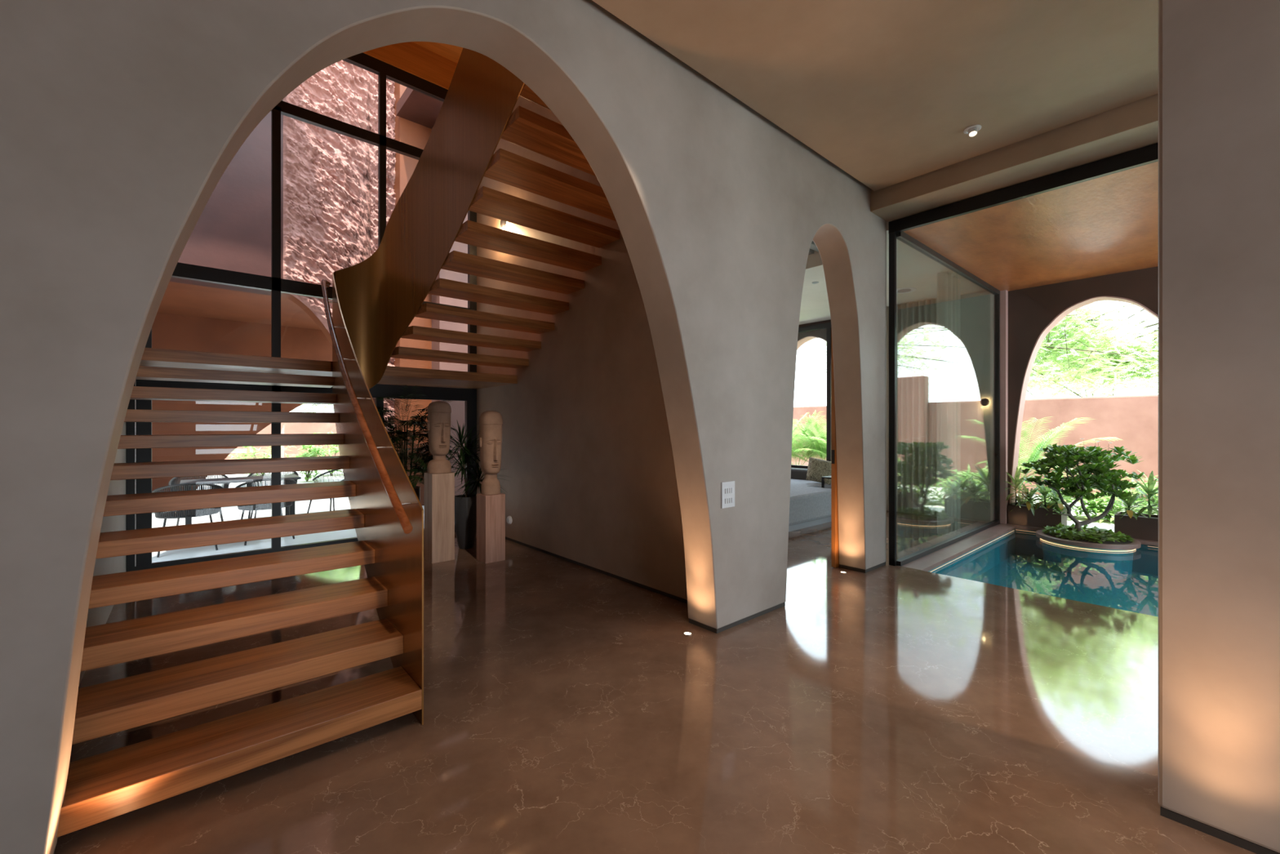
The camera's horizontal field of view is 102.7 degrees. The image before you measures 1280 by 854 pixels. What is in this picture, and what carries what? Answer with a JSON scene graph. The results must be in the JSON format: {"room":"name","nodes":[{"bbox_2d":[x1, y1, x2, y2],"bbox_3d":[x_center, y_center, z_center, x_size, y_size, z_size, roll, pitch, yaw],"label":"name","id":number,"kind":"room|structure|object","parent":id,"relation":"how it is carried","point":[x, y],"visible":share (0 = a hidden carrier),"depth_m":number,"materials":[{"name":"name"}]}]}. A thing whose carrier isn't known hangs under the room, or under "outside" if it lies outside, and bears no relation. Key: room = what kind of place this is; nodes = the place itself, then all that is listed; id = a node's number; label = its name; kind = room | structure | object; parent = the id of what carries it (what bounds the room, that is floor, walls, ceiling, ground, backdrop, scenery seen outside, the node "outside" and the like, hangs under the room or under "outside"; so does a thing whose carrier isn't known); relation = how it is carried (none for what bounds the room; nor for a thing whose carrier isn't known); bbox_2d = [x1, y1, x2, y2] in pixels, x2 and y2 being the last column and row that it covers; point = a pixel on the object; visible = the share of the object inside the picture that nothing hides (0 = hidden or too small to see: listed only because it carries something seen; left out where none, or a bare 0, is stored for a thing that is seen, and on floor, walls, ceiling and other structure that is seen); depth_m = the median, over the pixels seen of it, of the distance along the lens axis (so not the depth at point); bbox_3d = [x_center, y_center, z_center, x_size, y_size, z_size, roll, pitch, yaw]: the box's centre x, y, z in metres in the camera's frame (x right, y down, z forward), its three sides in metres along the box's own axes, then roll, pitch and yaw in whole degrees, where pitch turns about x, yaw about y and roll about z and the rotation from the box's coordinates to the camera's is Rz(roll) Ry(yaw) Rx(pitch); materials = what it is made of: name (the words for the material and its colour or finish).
{"room":"house entrance hall","nodes":[
{"label":"house entrance hall","id":0,"kind":"room"},
{"bbox_2d":[78,422,126,686],"bbox_3d":[-3.561,-1.780,3.237,0.160,6.400,4.435,0,0,-41],"label":"wall","id":1,"kind":"structure","parent":0,"point":[97,615],"depth_m":3.96,"materials":[{"name":"beige paint"}]},
{"bbox_2d":[157,281,320,329],"bbox_3d":[-7.997,-2.380,9.380,5.360,0.200,3.950,0,0,-41],"label":"ceiling","id":2,"kind":"structure","parent":0,"point":[180,299],"depth_m":9.69,"materials":[{"name":"paint"}]},
{"bbox_2d":[151,312,332,492],"bbox_3d":[-7.458,-0.525,12.282,10.000,3.910,0.300,0,0,-41],"label":"wall","id":3,"kind":"structure","parent":0,"point":[169,331],"depth_m":10.79,"materials":[{"name":"paint"}]},
{"bbox_2d":[169,99,332,346],"bbox_3d":[-6.578,-2.875,7.764,5.360,8.610,0.350,0,0,-41],"label":"wall","id":4,"kind":"structure","parent":0,"point":[233,231],"depth_m":7.93,"materials":[{"name":"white paint"}]},
{"bbox_2d":[283,60,395,435],"bbox_3d":[-5.041,-2.875,8.759,1.740,8.610,0.230,0,0,-42],"label":"wall","id":5,"kind":"structure","parent":0,"point":[331,178],"depth_m":8.63,"materials":[{"name":"pink stone"}]},
{"bbox_2d":[362,41,457,89],"bbox_3d":[-3.625,-4.755,6.099,3.800,0.450,0.250,0,0,-41],"label":"ceiling","id":6,"kind":"structure","parent":0,"point":[412,58],"depth_m":6.61,"materials":[{"name":"brown wood"}]},
{"bbox_2d":[126,53,476,571],"bbox_3d":[-3.600,-1.755,6.025,3.460,6.350,0.074,0,0,-41],"label":"window","id":7,"kind":"structure","parent":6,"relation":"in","point":[274,283],"depth_m":5.65,"materials":[{"name":"black metal"}]},
{"bbox_2d":[393,82,431,505],"bbox_3d":[-4.234,-2.875,9.557,0.690,8.610,0.750,0,0,-41],"label":"wall","id":8,"kind":"structure","parent":0,"point":[406,131],"depth_m":9.18,"materials":[{"name":"stone"}]},
{"bbox_2d":[395,87,443,128],"bbox_3d":[-2.309,-5.580,9.617,3.780,0.200,1.700,0,0,-41],"label":"ceiling","id":9,"kind":"structure","parent":0,"point":[416,107],"depth_m":8.82,"materials":[{"name":"red paint"}]},
{"bbox_2d":[412,41,462,63],"bbox_3d":[-2.183,-5.005,4.411,3.780,0.150,4.890,0,0,-41],"label":"ceiling","id":10,"kind":"structure","parent":0,"point":[451,52],"depth_m":6.68,"materials":[{"name":"brown wood"}]},
{"bbox_2d":[0,0,886,853],"bbox_3d":[-0.775,-0.495,2.550,8.600,3.770,0.275,0,0,-41],"label":"wall","id":11,"kind":"structure","parent":0,"point":[121,121],"depth_m":1.91,"materials":[{"name":"grey paint"}]},
{"bbox_2d":[721,480,734,508],"bbox_3d":[0.619,0.472,3.580,0.140,0.181,0.015,0,0,-41],"label":"switch plate","id":12,"kind":"object","parent":11,"relation":"attached to","point":[727,487],"visible":1,"depth_m":3.57,"materials":[{"name":"white plastic"}]},
{"bbox_2d":[688,601,785,633],"bbox_3d":[0.754,1.405,3.893,0.832,0.030,0.263,0,0,-41],"label":"baseboard","id":13,"kind":"structure","parent":11,"relation":"attached to","point":[744,620],"depth_m":3.68,"materials":[{"name":"grey"}]},
{"bbox_2d":[831,326,839,568],"bbox_3d":[2.145,-0.058,5.329,0.545,2.945,0.042,0,0,-41],"label":"door","id":14,"kind":"structure","parent":11,"relation":"in","point":[834,517],"depth_m":5.16,"materials":[{"name":"orange wood"}]},
{"bbox_2d":[839,561,885,573],"bbox_3d":[2.279,1.405,5.232,0.462,0.030,0.263,0,0,-41],"label":"baseboard","id":15,"kind":"structure","parent":11,"relation":"attached to","point":[882,563],"depth_m":5.09,"materials":[{"name":"grey"}]},
{"bbox_2d":[888,142,1158,565],"bbox_3d":[4.515,-0.345,3.080,0.050,3.530,5.870,0,0,-41],"label":"window frame","id":16,"kind":"structure","parent":11,"relation":"in","point":[1148,154],"depth_m":4.87,"materials":[{"name":"black metal"}]},
{"bbox_2d":[431,128,467,495],"bbox_3d":[-2.509,-2.875,10.306,3.170,8.610,0.400,0,0,-41],"label":"wall","id":17,"kind":"structure","parent":0,"point":[457,414],"depth_m":9.30,"materials":[{"name":"pink paint"}]},
{"bbox_2d":[476,95,687,599],"bbox_3d":[-0.841,-1.795,5.626,0.160,6.370,4.435,0,0,-41],"label":"wall","id":18,"kind":"structure","parent":0,"point":[587,458],"depth_m":5.15,"materials":[{"name":"paint"}]},
{"bbox_2d":[500,219,508,227],"bbox_3d":[-1.710,-2.580,6.457,0.048,0.140,0.140,0,0,-41],"label":"wall lamp","id":19,"kind":"object","parent":18,"relation":"attached to","point":[504,224],"visible":0.58,"depth_m":6.43,"materials":[{"name":"beige"}]},
{"bbox_2d":[506,515,511,524],"bbox_3d":[-1.632,1.160,6.379,0.035,0.100,0.100,0,0,-41],"label":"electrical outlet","id":20,"kind":"object","parent":18,"relation":"attached to","point":[508,519],"visible":1,"depth_m":6.36,"materials":[{"name":"white plastic"}]},
{"bbox_2d":[505,536,687,603],"bbox_3d":[-0.846,1.405,5.622,0.152,0.030,4.434,0,0,-41],"label":"baseboard","id":21,"kind":"structure","parent":18,"relation":"attached to","point":[618,577],"depth_m":4.91,"materials":[{"name":"grey"}]},
{"bbox_2d":[54,510,1256,853],"bbox_3d":[1.053,1.570,3.120,12.500,0.300,10.900,0,0,-41],"label":"floor","id":22,"kind":"structure","parent":0,"point":[569,708],"depth_m":2.39,"materials":[{"name":"brown stone"}]},
{"bbox_2d":[56,48,619,837],"bbox_3d":[-2.126,-1.265,4.346,3.460,5.370,4.383,0,0,-41],"label":"staircase","id":23,"kind":"structure","parent":22,"relation":"on","point":[375,300],"depth_m":3.11,"materials":[{"name":"brown wood"}]},
{"bbox_2d":[413,485,420,502],"bbox_3d":[-2.726,1.060,5.924,0.340,0.720,0.340,0,0,-41],"label":"plant pot","id":24,"kind":"object","parent":22,"relation":"on","point":[417,489],"visible":0.11,"depth_m":5.92,"materials":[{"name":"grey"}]},
{"bbox_2d":[373,384,457,488],"bbox_3d":[-2.718,0.146,5.943,1.189,1.210,1.154,0,0,-41],"label":"potted palm","id":25,"kind":"object","parent":24,"relation":"in","point":[425,458],"visible":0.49,"depth_m":5.78,"materials":[{"name":"green plant"}]},
{"bbox_2d":[424,471,454,563],"bbox_3d":[-2.152,0.955,5.487,0.237,0.930,0.245,0,0,-41],"label":"pedestal","id":26,"kind":"object","parent":22,"relation":"on","point":[439,488],"visible":0.88,"depth_m":5.40,"materials":[{"name":"brown wood"}]},
{"bbox_2d":[426,400,451,473],"bbox_3d":[-2.138,0.104,5.474,0.240,0.765,0.280,0,0,-41],"label":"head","id":27,"kind":"object","parent":26,"relation":"on","point":[438,424],"visible":1,"depth_m":5.40},
{"bbox_2d":[454,493,476,549],"bbox_3d":[-2.046,1.115,6.028,0.290,0.610,0.290,0,0,-41],"label":"plant pot","id":28,"kind":"object","parent":22,"relation":"on","point":[465,508],"visible":0.81,"depth_m":5.92,"materials":[{"name":"grey ceramic"}]},
{"bbox_2d":[445,421,508,499],"bbox_3d":[-1.978,0.395,6.030,0.885,0.972,0.808,0,0,-41],"label":"dracaena","id":29,"kind":"object","parent":28,"relation":"in","point":[463,456],"visible":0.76,"depth_m":5.98,"materials":[{"name":"green"}]},
{"bbox_2d":[476,493,505,563],"bbox_3d":[-1.595,1.067,5.473,0.220,0.706,0.230,0,0,-41],"label":"pedestal","id":30,"kind":"object","parent":22,"relation":"on","point":[491,508],"visible":0.86,"depth_m":5.39,"materials":[{"name":"brown wood"}]},
{"bbox_2d":[479,410,502,494],"bbox_3d":[-1.590,0.269,5.459,0.241,0.885,0.279,0,0,-23],"label":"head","id":31,"kind":"object","parent":30,"relation":"on","point":[491,422],"visible":1,"depth_m":5.38},
{"bbox_2d":[683,631,692,635],"bbox_3d":[0.327,1.420,3.515,0.064,0.008,0.064,0,0,-41],"label":"uplight","id":32,"kind":"object","parent":22,"relation":"on","point":[687,633],"visible":1,"depth_m":3.51,"materials":[{"name":"silver metal"}]},
{"bbox_2d":[788,467,831,531],"bbox_3d":[1.559,1.105,8.455,4.100,0.630,3.050,0,0,-41],"label":"sofa","id":33,"kind":"object","parent":22,"relation":"on","point":[810,503],"visible":0.06,"depth_m":7.32,"materials":[{"name":"grey fabric"}]},
{"bbox_2d":[806,457,831,484],"bbox_3d":[3.128,0.760,8.895,0.488,0.468,0.255,0,0,10],"label":"cushion","id":34,"kind":"object","parent":33,"relation":"on","point":[817,468],"visible":0.86,"depth_m":8.82,"materials":[{"name":"beige fabric"}]},
{"bbox_2d":[821,475,831,488],"bbox_3d":[3.099,1.100,8.011,0.370,0.640,0.350,0,0,-41],"label":"side table","id":35,"kind":"object","parent":22,"relation":"on","point":[824,477],"visible":0.11,"depth_m":8.01,"materials":[{"name":"black metal"}]},
{"bbox_2d":[900,526,1158,616],"bbox_3d":[6.067,1.820,4.336,3.960,0.800,6.010,0,0,-41],"label":"pool","id":36,"kind":"object","parent":22,"relation":"in","point":[1014,560],"visible":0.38,"depth_m":6.19,"materials":[{"name":"blue liquid"}]},
{"bbox_2d":[901,523,1158,571],"bbox_3d":[6.036,1.442,4.349,3.910,0.045,5.770,0,0,-41],"label":"kerb","id":37,"kind":"object","parent":36,"relation":"on","point":[927,562],"visible":0.38,"depth_m":6.14,"materials":[{"name":"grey stone"}]},
{"bbox_2d":[896,231,999,565],"bbox_3d":[3.970,-0.295,6.414,3.530,3.430,0.060,0,0,-41],"label":"window","id":38,"kind":"structure","parent":37,"relation":"on","point":[903,237],"depth_m":7.34,"materials":[{"name":"black metal"}]},
{"bbox_2d":[1007,502,1066,528],"bbox_3d":[5.755,1.280,7.419,0.400,0.280,0.615,0,0,-41],"label":"planter box","id":39,"kind":"object","parent":37,"relation":"on","point":[1021,515],"visible":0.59,"depth_m":7.29,"materials":[{"name":"brown paint"}]},
{"bbox_2d":[991,466,1040,506],"bbox_3d":[5.556,0.908,7.601,0.704,0.717,0.661,0,0,29],"label":"leafy plant","id":40,"kind":"object","parent":39,"relation":"in","point":[1016,482],"visible":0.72,"depth_m":7.51,"materials":[{"name":"green plant"}]},
{"bbox_2d":[1008,480,1051,515],"bbox_3d":[5.641,1.013,7.389,0.589,0.520,0.627,0,0,16],"label":"leafy plant","id":41,"kind":"object","parent":39,"relation":"in","point":[1029,504],"visible":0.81,"depth_m":7.34,"materials":[{"name":"green plant"}]},
{"bbox_2d":[1021,475,1072,510],"bbox_3d":[5.778,0.966,7.307,0.503,0.516,0.565,0,0,-4],"label":"leafy plant","id":42,"kind":"object","parent":39,"relation":"in","point":[1045,494],"visible":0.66,"depth_m":7.30,"materials":[{"name":"green plant"}]},
{"bbox_2d":[1039,487,1076,515],"bbox_3d":[5.904,1.015,7.242,0.544,0.451,0.554,0,0,-41],"label":"leafy plant","id":43,"kind":"object","parent":39,"relation":"in","point":[1050,505],"visible":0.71,"depth_m":7.21,"materials":[{"name":"green plant"}]},
{"bbox_2d":[1114,511,1158,541],"bbox_3d":[6.575,1.280,6.486,0.400,0.280,0.790,0,0,-41],"label":"planter box","id":44,"kind":"object","parent":37,"relation":"on","point":[1142,528],"visible":0.29,"depth_m":6.49,"materials":[{"name":"brown paint"}]},
{"bbox_2d":[1107,490,1154,519],"bbox_3d":[6.337,1.022,6.619,0.497,0.411,0.469,0,0,-41],"label":"leafy plant","id":45,"kind":"object","parent":44,"relation":"in","point":[1130,501],"visible":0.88,"depth_m":6.60,"materials":[{"name":"green plant"}]},
{"bbox_2d":[1115,470,1158,517],"bbox_3d":[6.529,0.885,6.560,0.516,0.646,0.657,0,0,-9],"label":"leafy plant","id":46,"kind":"object","parent":44,"relation":"in","point":[1151,483],"visible":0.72,"depth_m":6.54,"materials":[{"name":"green plant"}]},
{"bbox_2d":[1136,472,1158,514],"bbox_3d":[6.647,0.852,6.353,0.723,0.747,0.684,0,0,-41],"label":"leafy plant","id":47,"kind":"object","parent":44,"relation":"in","point":[1148,473],"visible":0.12,"depth_m":6.51,"materials":[{"name":"green plant"}]},
{"bbox_2d":[929,529,1158,572],"bbox_3d":[5.437,1.491,4.767,3.522,0.008,3.989,0,0,-41],"label":"led strip","id":48,"kind":"object","parent":36,"relation":"attached to","point":[1018,530],"visible":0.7,"depth_m":6.13,"materials":[{"name":"beige"}]},
{"bbox_2d":[1035,528,1141,578],"bbox_3d":[5.765,1.680,6.620,1.020,0.580,1.020,0,0,-41],"label":"planter","id":49,"kind":"object","parent":36,"relation":"in","point":[1108,559],"visible":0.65,"depth_m":6.27,"materials":[{"name":"grey concrete"}]},
{"bbox_2d":[1019,438,1145,533],"bbox_3d":[5.754,0.786,6.688,1.448,1.270,0.700,0,0,-3],"label":"bonsai tree","id":50,"kind":"object","parent":49,"relation":"on","point":[1106,480],"visible":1,"depth_m":6.59,"materials":[{"name":"green plant"}]},
{"bbox_2d":[1041,522,1134,543],"bbox_3d":[5.769,1.352,6.615,0.886,0.149,0.922,0,0,-41],"label":"ground cover","id":51,"kind":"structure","parent":49,"relation":"in","point":[1068,531],"depth_m":6.50,"materials":[{"name":"green plant"}]},
{"bbox_2d":[808,240,818,254],"bbox_3d":[0.234,-2.290,6.637,2.790,0.180,4.534,0,0,-41],"label":"ceiling slats","id":52,"kind":"structure","parent":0,"point":[813,247],"depth_m":6.31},
{"bbox_2d":[591,0,1158,191],"bbox_3d":[1.125,-2.315,0.079,8.195,0.050,5.835,0,0,-41],"label":"ceiling","id":53,"kind":"structure","parent":0,"point":[887,92],"depth_m":3.23,"materials":[{"name":"paint"}]},
{"bbox_2d":[963,124,981,137],"bbox_3d":[2.556,-2.273,3.935,0.116,0.070,0.116,0,0,-41],"label":"ceiling spotlight","id":54,"kind":"object","parent":53,"relation":"attached to","point":[972,131],"visible":1,"depth_m":3.92,"materials":[{"name":"white plastic"}]},
{"bbox_2d":[799,220,986,324],"bbox_3d":[2.370,-2.205,8.296,3.690,0.350,4.860,0,0,-41],"label":"ceiling","id":55,"kind":"structure","parent":0,"point":[914,268],"depth_m":7.13,"materials":[{"name":"beige paint"}]},
{"bbox_2d":[896,287,916,293],"bbox_3d":[3.923,-2.023,7.597,0.320,0.014,0.320,0,0,-41],"label":"ceiling speaker","id":56,"kind":"object","parent":55,"relation":"attached to","point":[904,290],"visible":0.83,"depth_m":7.55,"materials":[{"name":"white plastic"}]},
{"bbox_2d":[897,288,911,292],"bbox_3d":[3.923,-2.022,7.597,0.180,0.012,0.180,0,0,-41],"label":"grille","id":57,"kind":"object","parent":56,"relation":"attached to","point":[902,290],"depth_m":7.59,"materials":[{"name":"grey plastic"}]},
{"bbox_2d":[886,297,937,515],"bbox_3d":[4.336,-0.310,8.397,0.086,3.420,1.403,0,0,-41],"label":"glass panel","id":58,"kind":"object","parent":55,"relation":"hanging from","point":[916,322],"visible":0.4,"depth_m":8.27,"materials":[{"name":"clear glass"}]},
{"bbox_2d":[937,271,959,534],"bbox_3d":[4.150,-0.310,6.866,0.603,3.420,0.122,0,0,-41],"label":"glass panel","id":59,"kind":"object","parent":55,"relation":"hanging from","point":[948,286],"visible":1,"depth_m":6.71,"materials":[{"name":"clear glass"}]},
{"bbox_2d":[888,290,994,522],"bbox_3d":[4.638,-0.305,8.358,0.200,3.450,1.960,0,0,-41],"label":"glass panel","id":60,"kind":"object","parent":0,"point":[976,308],"visible":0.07,"depth_m":7.71,"materials":[{"name":"clear glass"}]},
{"bbox_2d":[980,398,989,405],"bbox_3d":[5.128,-0.370,7.604,0.048,0.116,0.116,0,0,-41],"label":"wall lamp","id":61,"kind":"object","parent":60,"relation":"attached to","point":[984,402],"visible":1,"depth_m":7.59,"materials":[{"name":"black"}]},
{"bbox_2d":[797,266,1158,524],"bbox_3d":[5.748,-0.455,7.443,0.260,3.850,10.800,0,0,-41],"label":"wall","id":62,"kind":"structure","parent":0,"point":[1031,309],"depth_m":7.32,"materials":[{"name":"brown paint"}]},
{"bbox_2d":[791,322,831,468],"bbox_3d":[3.023,-0.570,10.107,0.080,2.740,2.800,0,0,-41],"label":"window","id":63,"kind":"structure","parent":62,"relation":"in","point":[828,325],"depth_m":9.51,"materials":[{"name":"black metal"}]},
{"bbox_2d":[796,335,826,350],"bbox_3d":[3.406,-0.155,10.110,0.270,3.250,2.000,0,0,-41],"label":"trim","id":64,"kind":"structure","parent":62,"relation":"attached to","point":[802,340],"depth_m":10.21,"materials":[{"name":"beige paint"}]},
{"bbox_2d":[1000,289,1008,524],"bbox_3d":[5.374,-0.295,7.580,0.110,3.430,0.100,0,0,-41],"label":"trim","id":65,"kind":"structure","parent":62,"relation":"attached to","point":[1003,294],"depth_m":7.53,"materials":[{"name":"pink paint"}]},
{"bbox_2d":[1009,296,1158,504],"bbox_3d":[6.210,-0.135,6.917,0.270,3.210,1.980,0,0,-41],"label":"trim","id":66,"kind":"structure","parent":62,"relation":"attached to","point":[1051,326],"depth_m":7.43,"materials":[{"name":"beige paint"}]},
{"bbox_2d":[902,161,1158,291],"bbox_3d":[5.938,-2.195,4.263,3.650,0.370,5.770,0,0,-41],"label":"ceiling","id":67,"kind":"structure","parent":0,"point":[1107,224],"depth_m":5.37,"materials":[{"name":"paint"}]},
{"bbox_2d":[1158,0,1279,853],"bbox_3d":[2.588,-0.450,1.312,0.300,3.680,1.757,0,0,-41],"label":"wall pillar","id":68,"kind":"structure","parent":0,"point":[1219,60],"depth_m":1.76,"materials":[{"name":"grey paint"}]},
{"bbox_2d":[1160,805,1279,853],"bbox_3d":[2.588,1.405,1.312,0.288,0.030,1.745,0,0,-41],"label":"baseboard","id":69,"kind":"structure","parent":68,"relation":"attached to","point":[1235,840],"depth_m":1.77,"materials":[{"name":"grey"}]},
{"label":"outside","id":70,"kind":"structure","parent":0,"visible":0},
{"bbox_2d":[1017,494,1156,531],"bbox_3d":[13.597,1.580,21.920,30.640,0.280,75.000,0,0,-41],"label":"garden","id":71,"kind":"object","parent":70,"point":[1108,525],"depth_m":7.82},
{"bbox_2d":[791,412,813,451],"bbox_3d":[3.590,0.524,13.247,2.206,1.802,2.233,0,0,-9],"label":"palm","id":72,"kind":"object","parent":71,"relation":"on","point":[799,420],"visible":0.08,"depth_m":12.98,"materials":[{"name":"green plant"}]},
{"bbox_2d":[791,409,826,465],"bbox_3d":[3.853,0.510,12.632,2.337,1.831,2.402,0,0,-41],"label":"palm","id":73,"kind":"object","parent":71,"relation":"on","point":[805,452],"visible":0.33,"depth_m":12.31,"materials":[{"name":"green plant"}]},
{"bbox_2d":[791,414,826,460],"bbox_3d":[4.646,0.565,12.354,2.270,1.720,2.588,0,0,-24],"label":"palm","id":74,"kind":"object","parent":71,"relation":"on","point":[815,423],"visible":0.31,"depth_m":12.04,"materials":[{"name":"green plant"}]},
{"bbox_2d":[791,426,826,457],"bbox_3d":[4.830,0.642,11.418,2.824,1.565,2.230,0,0,14],"label":"palm","id":75,"kind":"object","parent":71,"relation":"on","point":[813,437],"visible":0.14,"depth_m":11.70,"materials":[{"name":"green plant"}]},
{"bbox_2d":[791,418,826,462],"bbox_3d":[4.677,0.602,12.855,2.290,1.645,2.688,0,0,-41],"label":"palm","id":76,"kind":"object","parent":71,"relation":"on","point":[797,420],"visible":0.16,"depth_m":12.80,"materials":[{"name":"green plant"}]},
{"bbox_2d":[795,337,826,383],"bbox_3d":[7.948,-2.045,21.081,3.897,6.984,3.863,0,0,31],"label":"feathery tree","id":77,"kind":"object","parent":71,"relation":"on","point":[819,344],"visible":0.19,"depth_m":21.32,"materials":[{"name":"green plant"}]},
{"bbox_2d":[791,395,1158,501],"bbox_3d":[5.570,0.420,14.306,0.250,2.040,14.850,0,0,-41],"label":"wall","id":78,"kind":"structure","parent":71,"relation":"on","point":[1133,420],"depth_m":10.13,"materials":[{"name":"pink paint"}]},
{"bbox_2d":[1022,468,1096,511],"bbox_3d":[6.753,1.040,8.229,1.042,0.814,1.197,0,0,6],"label":"shrub","id":79,"kind":"object","parent":71,"relation":"on","point":[1064,495],"visible":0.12,"depth_m":8.11,"materials":[{"name":"green plant"}]},
{"bbox_2d":[1017,417,1119,501],"bbox_3d":[6.651,0.619,8.954,2.858,1.612,2.538,0,0,-41],"label":"palm","id":80,"kind":"object","parent":71,"relation":"on","point":[1033,456],"visible":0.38,"depth_m":8.69,"materials":[{"name":"green plant"}]},
{"bbox_2d":[1025,303,1158,399],"bbox_3d":[11.660,-0.730,12.777,2.652,4.358,5.368,0,0,-41],"label":"feathery tree","id":81,"kind":"object","parent":71,"relation":"on","point":[1139,348],"visible":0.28,"depth_m":12.38,"materials":[{"name":"green plant"}]},
{"bbox_2d":[1026,300,1158,399],"bbox_3d":[10.093,-1.415,12.594,3.278,5.729,4.589,0,0,-30],"label":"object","id":82,"kind":"object","parent":71,"relation":"on","point":[1049,345],"visible":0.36,"depth_m":11.79,"materials":[{"name":"green plant"}]},
{"bbox_2d":[1067,492,1158,523],"bbox_3d":[7.148,1.204,7.856,1.007,0.543,0.990,0,0,-7],"label":"shrub","id":83,"kind":"object","parent":71,"relation":"on","point":[1092,504],"visible":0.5,"depth_m":7.80,"materials":[{"name":"green plant"}]},
{"bbox_2d":[1106,470,1158,509],"bbox_3d":[8.667,1.112,8.872,1.305,0.679,1.430,0,0,37],"label":"shrub","id":84,"kind":"object","parent":71,"relation":"on","point":[1130,478],"visible":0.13,"depth_m":8.78,"materials":[{"name":"green plant"}]},
{"bbox_2d":[1123,470,1158,514],"bbox_3d":[7.600,1.029,7.189,1.091,0.837,1.353,0,0,13],"label":"shrub","id":85,"kind":"object","parent":71,"relation":"on","point":[1147,478],"visible":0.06,"depth_m":7.41,"materials":[{"name":"green plant"}]},
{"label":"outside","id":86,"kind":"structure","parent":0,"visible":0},
{"bbox_2d":[151,469,424,562],"bbox_3d":[-16.684,1.575,20.031,17.360,0.290,37.880,0,0,-41],"label":"terrace","id":87,"kind":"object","parent":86,"point":[229,513],"depth_m":7.70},
{"bbox_2d":[151,483,222,557],"bbox_3d":[-5.238,1.030,5.934,0.646,0.805,0.613,0,0,-41],"label":"chair","id":88,"kind":"object","parent":87,"relation":"on","point":[200,512],"visible":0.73,"depth_m":5.75,"materials":[{"name":"black"}]},
{"bbox_2d":[168,475,229,525],"bbox_3d":[-6.051,1.030,7.043,0.646,0.805,0.613,0,0,-41],"label":"chair","id":89,"kind":"object","parent":87,"relation":"on","point":[173,481],"visible":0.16,"depth_m":7.11,"materials":[{"name":"black"}]},
{"bbox_2d":[179,474,301,524],"bbox_3d":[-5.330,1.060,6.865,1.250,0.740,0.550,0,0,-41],"label":"table","id":90,"kind":"object","parent":87,"relation":"on","point":[238,479],"visible":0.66,"depth_m":6.71,"materials":[{"name":"grey"}]},
{"bbox_2d":[228,445,295,475],"bbox_3d":[-11.194,0.938,14.977,2.308,1.009,1.605,0,0,22],"label":"shrub","id":91,"kind":"object","parent":87,"relation":"on","point":[248,452],"visible":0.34,"depth_m":14.62,"materials":[{"name":"green plant"}]},
{"bbox_2d":[235,477,296,545],"bbox_3d":[-4.745,1.030,6.500,0.613,0.805,0.646,0,0,43],"label":"chair","id":92,"kind":"object","parent":87,"relation":"on","point":[260,506],"visible":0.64,"depth_m":6.29,"materials":[{"name":"black"}]},
{"bbox_2d":[247,471,298,518],"bbox_3d":[-5.495,1.030,7.663,0.646,0.805,0.613,0,0,-30],"label":"chair","id":93,"kind":"object","parent":87,"relation":"on","point":[294,472],"visible":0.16,"depth_m":7.75,"materials":[{"name":"black"}]},
{"bbox_2d":[224,422,339,459],"bbox_3d":[-10.102,0.475,17.945,18.500,1.910,0.300,0,0,-41],"label":"wall","id":94,"kind":"structure","parent":87,"relation":"on","point":[286,428],"depth_m":16.71,"materials":[{"name":"pink paint"}]},
{"bbox_2d":[289,444,333,481],"bbox_3d":[-8.709,0.871,13.596,1.381,1.136,1.197,0,0,36],"label":"shrub","id":95,"kind":"object","parent":87,"relation":"on","point":[315,451],"visible":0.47,"depth_m":13.44,"materials":[{"name":"green plant"}]},
{"bbox_2d":[292,404,333,412],"bbox_3d":[-12.454,-1.296,19.676,3.261,5.498,6.274,0,0,40],"label":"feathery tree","id":96,"kind":"object","parent":87,"relation":"on","point":[317,407],"visible":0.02,"depth_m":19.55,"materials":[{"name":"green plant"}]},
{"bbox_2d":[300,431,342,475],"bbox_3d":[-9.136,0.776,14.962,2.147,1.321,1.821,0,0,-6],"label":"shrub","id":97,"kind":"object","parent":87,"relation":"on","point":[335,448],"visible":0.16,"depth_m":14.94,"materials":[{"name":"green plant"}]},
{"bbox_2d":[306,469,344,513],"bbox_3d":[-4.676,1.030,7.827,0.646,0.805,0.613,0,0,20],"label":"chair","id":98,"kind":"object","parent":87,"relation":"on","point":[332,470],"visible":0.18,"depth_m":8.02,"materials":[{"name":"black"}]},
{"bbox_3d":[1.284,-2.480,0.129,8.900,0.200,6.100,0,0,-41],"label":"ceiling slab","id":99,"kind":"structure","parent":0,"visible":0},
{"bbox_2d":[870,93,1158,222],"bbox_3d":[4.388,-2.250,2.982,0.470,0.260,5.890,0,0,-41],"label":"beam","id":100,"kind":"structure","parent":99,"relation":"attached to","point":[1133,126],"depth_m":4.16,"materials":[{"name":"paint"}]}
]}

